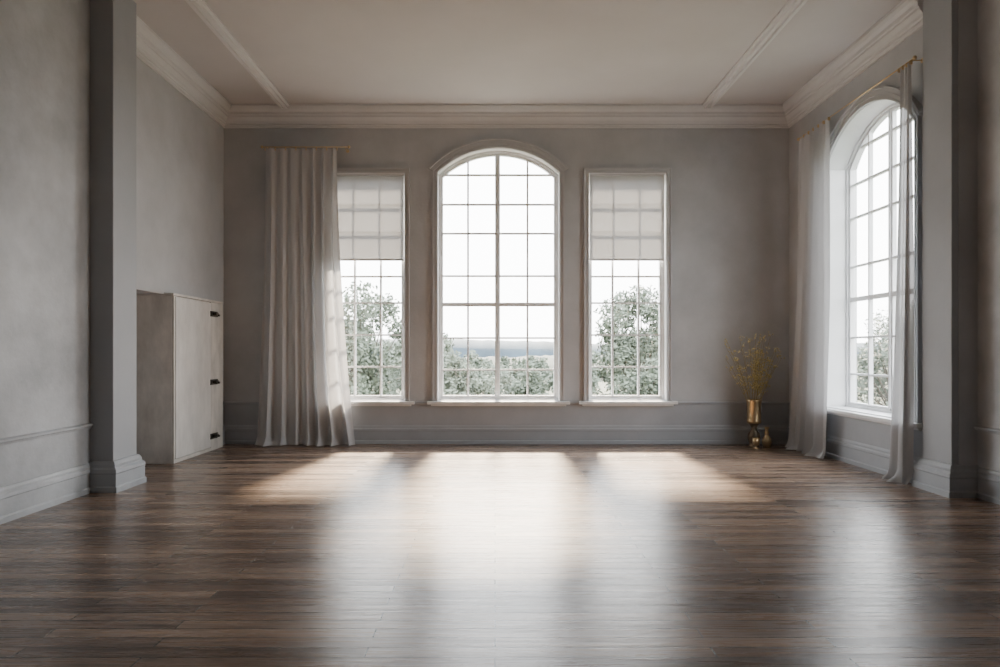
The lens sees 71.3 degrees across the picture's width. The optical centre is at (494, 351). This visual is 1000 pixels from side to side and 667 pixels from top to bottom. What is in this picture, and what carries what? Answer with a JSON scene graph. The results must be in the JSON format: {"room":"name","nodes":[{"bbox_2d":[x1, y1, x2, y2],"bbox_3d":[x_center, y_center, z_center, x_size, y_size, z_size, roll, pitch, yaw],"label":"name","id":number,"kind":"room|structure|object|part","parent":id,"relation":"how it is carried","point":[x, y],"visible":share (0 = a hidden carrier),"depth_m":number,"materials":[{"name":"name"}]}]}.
{"room":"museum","nodes":[
{"label":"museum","id":0,"kind":"room"},
{"bbox_2d":[0,0,89,486],"bbox_3d":[-3.380,-0.895,1.445,0.500,3.950,7.890,0,0,0],"label":"wall","id":1,"kind":"structure","parent":0,"point":[45,44],"depth_m":4.84,"materials":[{"name":"paint"}]},
{"bbox_2d":[0,463,90,524],"bbox_3d":[-3.112,0.968,1.442,0.035,0.225,7.885,0,0,0],"label":"baseboard","id":2,"kind":"structure","parent":1,"relation":"attached to","point":[23,498],"depth_m":4.78,"materials":[{"name":"paint"}]},
{"bbox_2d":[0,423,92,445],"bbox_3d":[-3.117,0.569,1.442,0.026,0.042,7.885,0,0,0],"label":"trim","id":3,"kind":"structure","parent":1,"relation":"attached to","point":[14,439],"depth_m":4.81,"materials":[{"name":"paint"}]},
{"bbox_2d":[90,0,135,460],"bbox_3d":[-3.290,-0.895,5.562,0.680,3.950,0.355,0,0,0],"label":"pillar","id":4,"kind":"structure","parent":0,"point":[112,22],"depth_m":5.38,"materials":[{"name":"paint"}]},
{"bbox_2d":[89,454,146,492],"bbox_3d":[-3.190,0.960,5.562,0.590,0.240,0.465,0,0,0],"label":"baseboard","id":5,"kind":"structure","parent":4,"relation":"attached to","point":[118,475],"depth_m":5.37,"materials":[{"name":"paint"}]},
{"bbox_2d":[136,56,223,424],"bbox_3d":[-3.440,-0.895,6.900,0.500,3.950,2.600,0,0,0],"label":"wall","id":6,"kind":"structure","parent":0,"point":[180,147],"depth_m":7.03,"materials":[{"name":"paint"}]},
{"bbox_2d":[136,15,230,127],"bbox_3d":[-3.123,-2.751,6.970,0.135,0.238,2.460,0,0,0],"label":"trim","id":7,"kind":"structure","parent":6,"relation":"attached to","point":[151,49],"depth_m":6.86,"materials":[{"name":"paint"}]},
{"bbox_2d":[223,425,225,444],"bbox_3d":[-3.172,0.968,8.085,0.035,0.225,0.230,0,0,0],"label":"baseboard","id":8,"kind":"structure","parent":6,"relation":"attached to","point":[224,430],"depth_m":8.14,"materials":[{"name":"paint"}]},
{"bbox_2d":[0,444,999,666],"bbox_3d":[0.000,1.180,2.975,8.200,0.200,11.150,0,0,0],"label":"floor","id":9,"kind":"structure","parent":0,"point":[230,555],"depth_m":3.54,"materials":[{"name":"brown wood"}]},
{"bbox_2d":[136,293,222,463],"bbox_3d":[-3.260,0.255,7.335,0.430,1.650,1.226,0,0,0],"label":"tall cabinet","id":10,"kind":"object","parent":9,"relation":"on","point":[179,337],"visible":0.97,"depth_m":6.82,"materials":[{"name":"wood"}]},
{"bbox_3d":[-3.288,-0.557,7.335,0.375,0.025,1.226,0,0,0],"label":"panel","id":11,"kind":"part","parent":10,"relation":"part of","materials":[{"name":"white wood"}]},
{"bbox_3d":[-3.107,0.252,7.184,0.022,1.576,0.836,0,0,0],"label":"door","id":12,"kind":"part","parent":10,"relation":"part of","materials":[{"name":"white wood"}]},
{"bbox_3d":[-3.110,0.269,7.335,0.020,1.623,1.210,0,0,0],"label":"frame","id":13,"kind":"part","parent":10,"relation":"part of","materials":[{"name":"white wood"}]},
{"bbox_2d":[255,147,354,446],"bbox_3d":[-2.183,-0.643,7.992,1.141,3.422,0.230,0,0,0],"label":"curtain","id":14,"kind":"object","parent":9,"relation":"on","point":[304,391],"visible":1,"depth_m":8.04,"materials":[{"name":"fabric"}]},
{"bbox_2d":[746,399,761,447],"bbox_3d":[2.947,0.810,7.930,0.170,0.540,0.170,0,0,0],"label":"vase","id":15,"kind":"object","parent":9,"relation":"on","point":[753,406],"visible":0.91,"depth_m":7.87,"materials":[{"name":"brown metal"}]},
{"bbox_2d":[746,399,761,423],"bbox_3d":[2.947,0.674,7.930,0.170,0.268,0.170,0,0,0],"label":"cup","id":16,"kind":"object","parent":15,"relation":"on","point":[753,406],"depth_m":7.86,"materials":[{"name":"gold metal"}]},
{"bbox_2d":[724,331,784,400],"bbox_3d":[2.935,0.254,7.903,0.644,0.992,0.402,0,0,0],"label":"dried flowers","id":17,"kind":"object","parent":15,"relation":"in","point":[755,386],"visible":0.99,"depth_m":7.90,"materials":[{"name":"brown plant"}]},
{"bbox_2d":[752,437,759,448],"bbox_3d":[2.917,1.020,7.790,0.080,0.120,0.080,0,0,0],"label":"candle cup","id":18,"kind":"object","parent":9,"relation":"on","point":[755,441],"visible":1,"depth_m":7.76,"materials":[{"name":"gold metal"}]},
{"bbox_2d":[762,427,771,447],"bbox_3d":[3.072,0.964,7.880,0.104,0.232,0.104,0,0,0],"label":"vase","id":19,"kind":"object","parent":9,"relation":"on","point":[766,440],"visible":1,"depth_m":7.85,"materials":[{"name":"gold metal"}]},
{"bbox_2d":[224,128,788,401],"bbox_3d":[0.000,-0.895,8.350,8.200,3.950,0.300,0,0,0],"label":"wall","id":20,"kind":"structure","parent":0,"point":[730,186],"depth_m":8.20,"materials":[{"name":"paint"}]},
{"bbox_2d":[261,146,349,152],"bbox_3d":[-2.183,-2.362,8.107,1.036,0.039,0.187,0,0,0],"label":"curtain rod","id":21,"kind":"object","parent":20,"relation":"attached to","point":[267,147],"visible":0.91,"depth_m":8.03,"materials":[{"name":"gold metal"}]},
{"bbox_3d":[-2.183,-2.362,8.030,1.002,0.012,0.012,0,0,0],"label":"rod","id":22,"kind":"part","parent":21,"relation":"part of","materials":[{"name":"grey metal"}]},
{"bbox_2d":[337,168,414,405],"bbox_3d":[-1.518,-0.762,8.252,1.150,2.795,0.255,0,0,0],"label":"window","id":23,"kind":"structure","parent":20,"relation":"in","point":[403,399],"depth_m":8.18,"materials":[{"name":"paint"}]},
{"bbox_2d":[337,174,403,260],"bbox_3d":[-1.518,-1.592,8.234,0.880,1.027,0.052,0,0,0],"label":"window shade","id":24,"kind":"object","parent":23,"relation":"attached to","point":[370,206],"visible":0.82,"depth_m":8.22,"materials":[{"name":"fabric"}]},
{"bbox_3d":[-1.518,0.606,8.207,1.150,0.058,0.165,0,0,0],"label":"sill","id":25,"kind":"part","parent":23,"relation":"part of","materials":[{"name":"paint"}]},
{"bbox_2d":[427,138,569,405],"bbox_3d":[0.041,-0.935,8.252,1.667,3.140,0.255,0,0,0],"label":"window","id":26,"kind":"structure","parent":20,"relation":"in","point":[497,148],"depth_m":8.29,"materials":[{"name":"paint"}]},
{"bbox_3d":[0.041,0.606,8.207,1.667,0.058,0.165,0,0,0],"label":"sill","id":27,"kind":"part","parent":26,"relation":"part of","materials":[{"name":"paint"}]},
{"bbox_2d":[223,402,787,404],"bbox_3d":[0.135,0.604,8.187,6.650,0.042,0.026,0,0,0],"label":"trim","id":28,"kind":"structure","parent":20,"relation":"attached to","point":[224,403],"depth_m":8.18,"materials":[{"name":"paint"}]},
{"bbox_2d":[225,104,787,127],"bbox_3d":[0.135,-2.751,8.133,6.650,0.238,0.135,0,0,0],"label":"trim","id":29,"kind":"structure","parent":20,"relation":"attached to","point":[240,115],"depth_m":8.12,"materials":[{"name":"paint"}]},
{"bbox_2d":[224,405,788,424],"bbox_3d":[0.135,0.845,8.196,6.650,0.470,0.008,0,0,0],"label":"wainscoting","id":30,"kind":"structure","parent":20,"relation":"attached to","point":[233,414],"depth_m":8.19,"materials":[{"name":"paint"}]},
{"bbox_2d":[225,425,787,443],"bbox_3d":[0.135,0.968,8.182,6.650,0.225,0.035,0,0,0],"label":"baseboard","id":31,"kind":"structure","parent":20,"relation":"attached to","point":[234,434],"depth_m":8.18,"materials":[{"name":"paint"}]},
{"bbox_2d":[579,168,677,405],"bbox_3d":[1.559,-0.762,8.252,1.150,2.795,0.255,0,0,0],"label":"window","id":32,"kind":"structure","parent":20,"relation":"in","point":[664,398],"depth_m":8.22,"materials":[{"name":"paint"}]},
{"bbox_2d":[589,174,664,260],"bbox_3d":[1.559,-1.592,8.234,0.880,1.027,0.052,0,0,0],"label":"window shade","id":33,"kind":"object","parent":32,"relation":"attached to","point":[627,210],"visible":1,"depth_m":8.22,"materials":[{"name":"fabric"}]},
{"bbox_3d":[1.559,0.606,8.207,1.150,0.058,0.165,0,0,0],"label":"sill","id":34,"kind":"part","parent":32,"relation":"part of","materials":[{"name":"paint"}]},
{"bbox_2d":[133,0,901,103],"bbox_3d":[0.000,-2.970,2.975,8.200,0.200,11.150,0,0,0],"label":"ceiling","id":35,"kind":"structure","parent":0,"point":[312,51],"depth_m":6.53,"materials":[{"name":"paint"}]},
{"bbox_2d":[185,0,289,108],"bbox_3d":[-2.443,-2.845,2.790,0.140,0.050,10.580,0,0,0],"label":"trim","id":36,"kind":"structure","parent":35,"relation":"attached to","point":[200,7],"depth_m":6.52,"materials":[{"name":"paint"}]},
{"bbox_2d":[702,0,807,108],"bbox_3d":[2.466,-2.845,2.790,0.140,0.050,10.580,0,0,0],"label":"trim","id":37,"kind":"structure","parent":35,"relation":"attached to","point":[791,7],"depth_m":6.52,"materials":[{"name":"paint"}]},
{"bbox_2d":[789,0,977,464],"bbox_3d":[3.620,-0.895,6.700,0.320,3.950,3.000,0,0,0],"label":"wall","id":38,"kind":"structure","parent":0,"point":[912,46],"depth_m":5.20,"materials":[{"name":"paint"}]},
{"bbox_2d":[782,0,922,127],"bbox_3d":[3.393,-2.751,6.880,0.135,0.238,2.640,0,0,0],"label":"trim","id":39,"kind":"structure","parent":38,"relation":"attached to","point":[906,18],"depth_m":6.49,"materials":[{"name":"paint"}]},
{"bbox_2d":[787,425,919,482],"bbox_3d":[3.442,0.968,6.880,0.035,0.225,2.640,0,0,0],"label":"baseboard","id":40,"kind":"structure","parent":38,"relation":"attached to","point":[876,459],"depth_m":6.57,"materials":[{"name":"paint"}]},
{"bbox_2d":[789,405,922,457],"bbox_3d":[3.456,0.845,6.880,0.008,0.470,2.640,0,0,0],"label":"trim","id":41,"kind":"structure","parent":38,"relation":"attached to","point":[875,434],"depth_m":6.51,"materials":[{"name":"paint"}]},
{"bbox_2d":[797,56,922,140],"bbox_3d":[3.401,-2.355,6.650,0.117,0.039,2.174,0,0,0],"label":"curtain rod","id":42,"kind":"object","parent":38,"relation":"attached to","point":[914,58],"visible":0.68,"depth_m":6.15,"materials":[{"name":"gold metal"}]},
{"bbox_2d":[785,117,829,458],"bbox_3d":[3.289,-0.637,7.436,0.214,3.410,0.978,0,0,2],"label":"curtain","id":43,"kind":"object","parent":42,"relation":"hanging from","point":[808,410],"visible":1,"depth_m":7.25,"materials":[{"name":"white fabric"}]},
{"bbox_2d":[882,60,913,484],"bbox_3d":[3.307,-0.637,5.765,0.157,3.410,0.336,0,0,3],"label":"curtain","id":44,"kind":"object","parent":42,"relation":"hanging from","point":[900,470],"visible":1,"depth_m":5.67,"materials":[{"name":"white fabric"}]},
{"bbox_2d":[827,86,922,430],"bbox_3d":[3.567,-0.882,6.490,0.365,3.035,1.800,0,0,0],"label":"window","id":45,"kind":"structure","parent":38,"relation":"in","point":[853,131],"depth_m":6.86,"materials":[{"name":"paint"}]},
{"bbox_3d":[3.522,0.606,6.490,0.275,0.058,1.800,0,0,0],"label":"sill","id":46,"kind":"part","parent":45,"relation":"part of","materials":[{"name":"paint"}]},
{"bbox_2d":[923,0,957,463],"bbox_3d":[3.655,-0.895,5.383,0.490,3.950,0.355,0,0,0],"label":"wall","id":47,"kind":"structure","parent":0,"point":[940,17],"depth_m":5.32,"materials":[{"name":"paint"}]},
{"bbox_2d":[911,457,978,497],"bbox_3d":[3.605,0.960,5.383,0.500,0.240,0.465,0,0,0],"label":"baseboard","id":48,"kind":"structure","parent":47,"relation":"attached to","point":[947,480],"depth_m":5.21,"materials":[{"name":"paint"}]},
{"bbox_2d":[978,0,999,471],"bbox_3d":[3.750,-0.895,1.355,0.300,3.950,7.710,0,0,0],"label":"wall","id":49,"kind":"structure","parent":0,"point":[988,10],"depth_m":5.08,"materials":[{"name":"paint"}]},
{"bbox_2d":[974,425,999,434],"bbox_3d":[3.587,0.569,1.353,0.026,0.042,7.705,0,0,0],"label":"trim","id":50,"kind":"structure","parent":49,"relation":"attached to","point":[978,428],"depth_m":5.07,"materials":[{"name":"paint"}]},
{"bbox_2d":[977,467,999,504],"bbox_3d":[3.583,0.968,1.353,0.035,0.225,7.705,0,0,0],"label":"baseboard","id":51,"kind":"structure","parent":49,"relation":"attached to","point":[988,480],"depth_m":5.04,"materials":[{"name":"paint"}]},
{"label":"outside","id":52,"kind":"structure","parent":0,"visible":0},
{"bbox_2d":[366,339,885,357],"bbox_3d":[80.000,-1.915,340.000,680.000,11.190,80.000,0,0,0],"label":"hill","id":53,"kind":"structure","parent":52,"point":[484,348],"depth_m":307.12,"materials":[{"name":"plant"}]},
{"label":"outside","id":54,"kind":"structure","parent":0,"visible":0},
{"bbox_2d":[398,359,886,404],"bbox_3d":[0.000,2.830,214.400,520.000,0.300,411.200,0,0,0],"label":"ground","id":55,"kind":"structure","parent":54,"point":[602,385],"depth_m":47.30,"materials":[{"name":"green plant"}]},
{"bbox_2d":[342,280,400,394],"bbox_3d":[-3.139,0.579,15.594,2.773,4.210,2.929,0,0,-5],"label":"tree","id":56,"kind":"object","parent":55,"relation":"on","point":[367,379],"visible":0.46,"depth_m":14.96,"materials":[{"name":"green plant"}]},
{"bbox_2d":[375,332,460,394],"bbox_3d":[-2.201,0.812,19.649,2.527,3.746,2.981,0,0,-9],"label":"tree","id":57,"kind":"object","parent":55,"relation":"on","point":[395,351],"visible":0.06,"depth_m":18.85,"materials":[{"name":"green plant"}]},
{"bbox_2d":[443,350,494,394],"bbox_3d":[-0.770,1.314,15.972,1.852,2.735,1.658,0,0,34],"label":"shrub","id":58,"kind":"object","parent":55,"relation":"on","point":[456,383],"visible":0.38,"depth_m":15.94,"materials":[{"name":"green plant"}]},
{"bbox_2d":[458,350,492,375],"bbox_3d":[-1.387,1.358,43.855,3.130,3.037,2.910,0,0,0],"label":"tree","id":59,"kind":"object","parent":55,"relation":"on","point":[478,362],"visible":0.2,"depth_m":43.47,"materials":[{"name":"green plant"}]},
{"bbox_2d":[474,361,518,394],"bbox_3d":[-0.129,1.467,19.519,1.635,2.436,1.649,0,0,-12],"label":"shrub","id":60,"kind":"object","parent":55,"relation":"on","point":[506,383],"visible":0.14,"depth_m":19.34,"materials":[{"name":"green plant"}]},
{"bbox_2d":[481,356,534,394],"bbox_3d":[0.611,1.448,37.774,3.241,2.505,2.585,0,0,-36],"label":"tree","id":61,"kind":"object","parent":55,"relation":"on","point":[506,362],"visible":0.19,"depth_m":37.76,"materials":[{"name":"green plant"}]},
{"bbox_2d":[510,365,548,394],"bbox_3d":[0.837,1.497,16.531,1.613,2.376,1.396,0,0,8],"label":"shrub","id":62,"kind":"object","parent":55,"relation":"on","point":[535,383],"visible":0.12,"depth_m":16.24,"materials":[{"name":"green plant"}]},
{"bbox_2d":[518,355,553,393],"bbox_3d":[2.387,1.550,43.873,3.120,2.790,3.301,0,0,26],"label":"tree","id":63,"kind":"object","parent":55,"relation":"on","point":[541,364],"visible":0.29,"depth_m":43.32,"materials":[{"name":"green plant"}]},
{"bbox_2d":[543,371,594,393],"bbox_3d":[4.335,1.413,37.948,3.156,2.549,3.007,0,0,-21],"label":"tree","id":64,"kind":"object","parent":55,"relation":"on","point":[551,382],"visible":0.1,"depth_m":38.05,"materials":[{"name":"green plant"}]},
{"bbox_2d":[592,350,614,393],"bbox_3d":[6.249,1.323,44.081,3.212,2.987,2.798,0,0,-44],"label":"tree","id":65,"kind":"object","parent":55,"relation":"on","point":[602,377],"visible":0.2,"depth_m":43.42,"materials":[{"name":"green plant"}]},
{"bbox_2d":[592,284,658,394],"bbox_3d":[3.236,0.575,15.414,2.583,4.216,3.066,0,0,-30],"label":"tree","id":66,"kind":"object","parent":55,"relation":"on","point":[625,349],"visible":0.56,"depth_m":15.03,"materials":[{"name":"green plant"}]},
{"bbox_2d":[614,324,658,394],"bbox_3d":[4.466,0.841,19.028,2.869,3.684,2.756,0,0,0],"label":"tree","id":67,"kind":"object","parent":55,"relation":"on","point":[658,324],"visible":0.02,"depth_m":18.79,"materials":[{"name":"green plant"}]},
{"bbox_2d":[857,331,887,406],"bbox_3d":[8.584,1.069,14.645,2.073,3.223,2.037,0,0,-31],"label":"tree","id":68,"kind":"object","parent":55,"relation":"on","point":[878,392],"visible":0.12,"depth_m":14.78,"materials":[{"name":"green plant"}]},
{"bbox_2d":[857,306,887,404],"bbox_3d":[10.762,0.584,18.127,3.057,4.193,2.728,0,0,0],"label":"tree","id":69,"kind":"object","parent":55,"relation":"on","point":[863,350],"visible":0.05,"depth_m":18.34,"materials":[{"name":"green plant"}]},
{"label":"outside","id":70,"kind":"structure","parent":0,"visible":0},
{"bbox_2d":[461,355,879,381],"bbox_3d":[40.000,2.033,100.000,260.000,3.294,80.000,0,0,0],"label":"wooded hill","id":71,"kind":"structure","parent":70,"point":[550,362],"depth_m":76.53,"materials":[{"name":"plant"}]}
]}

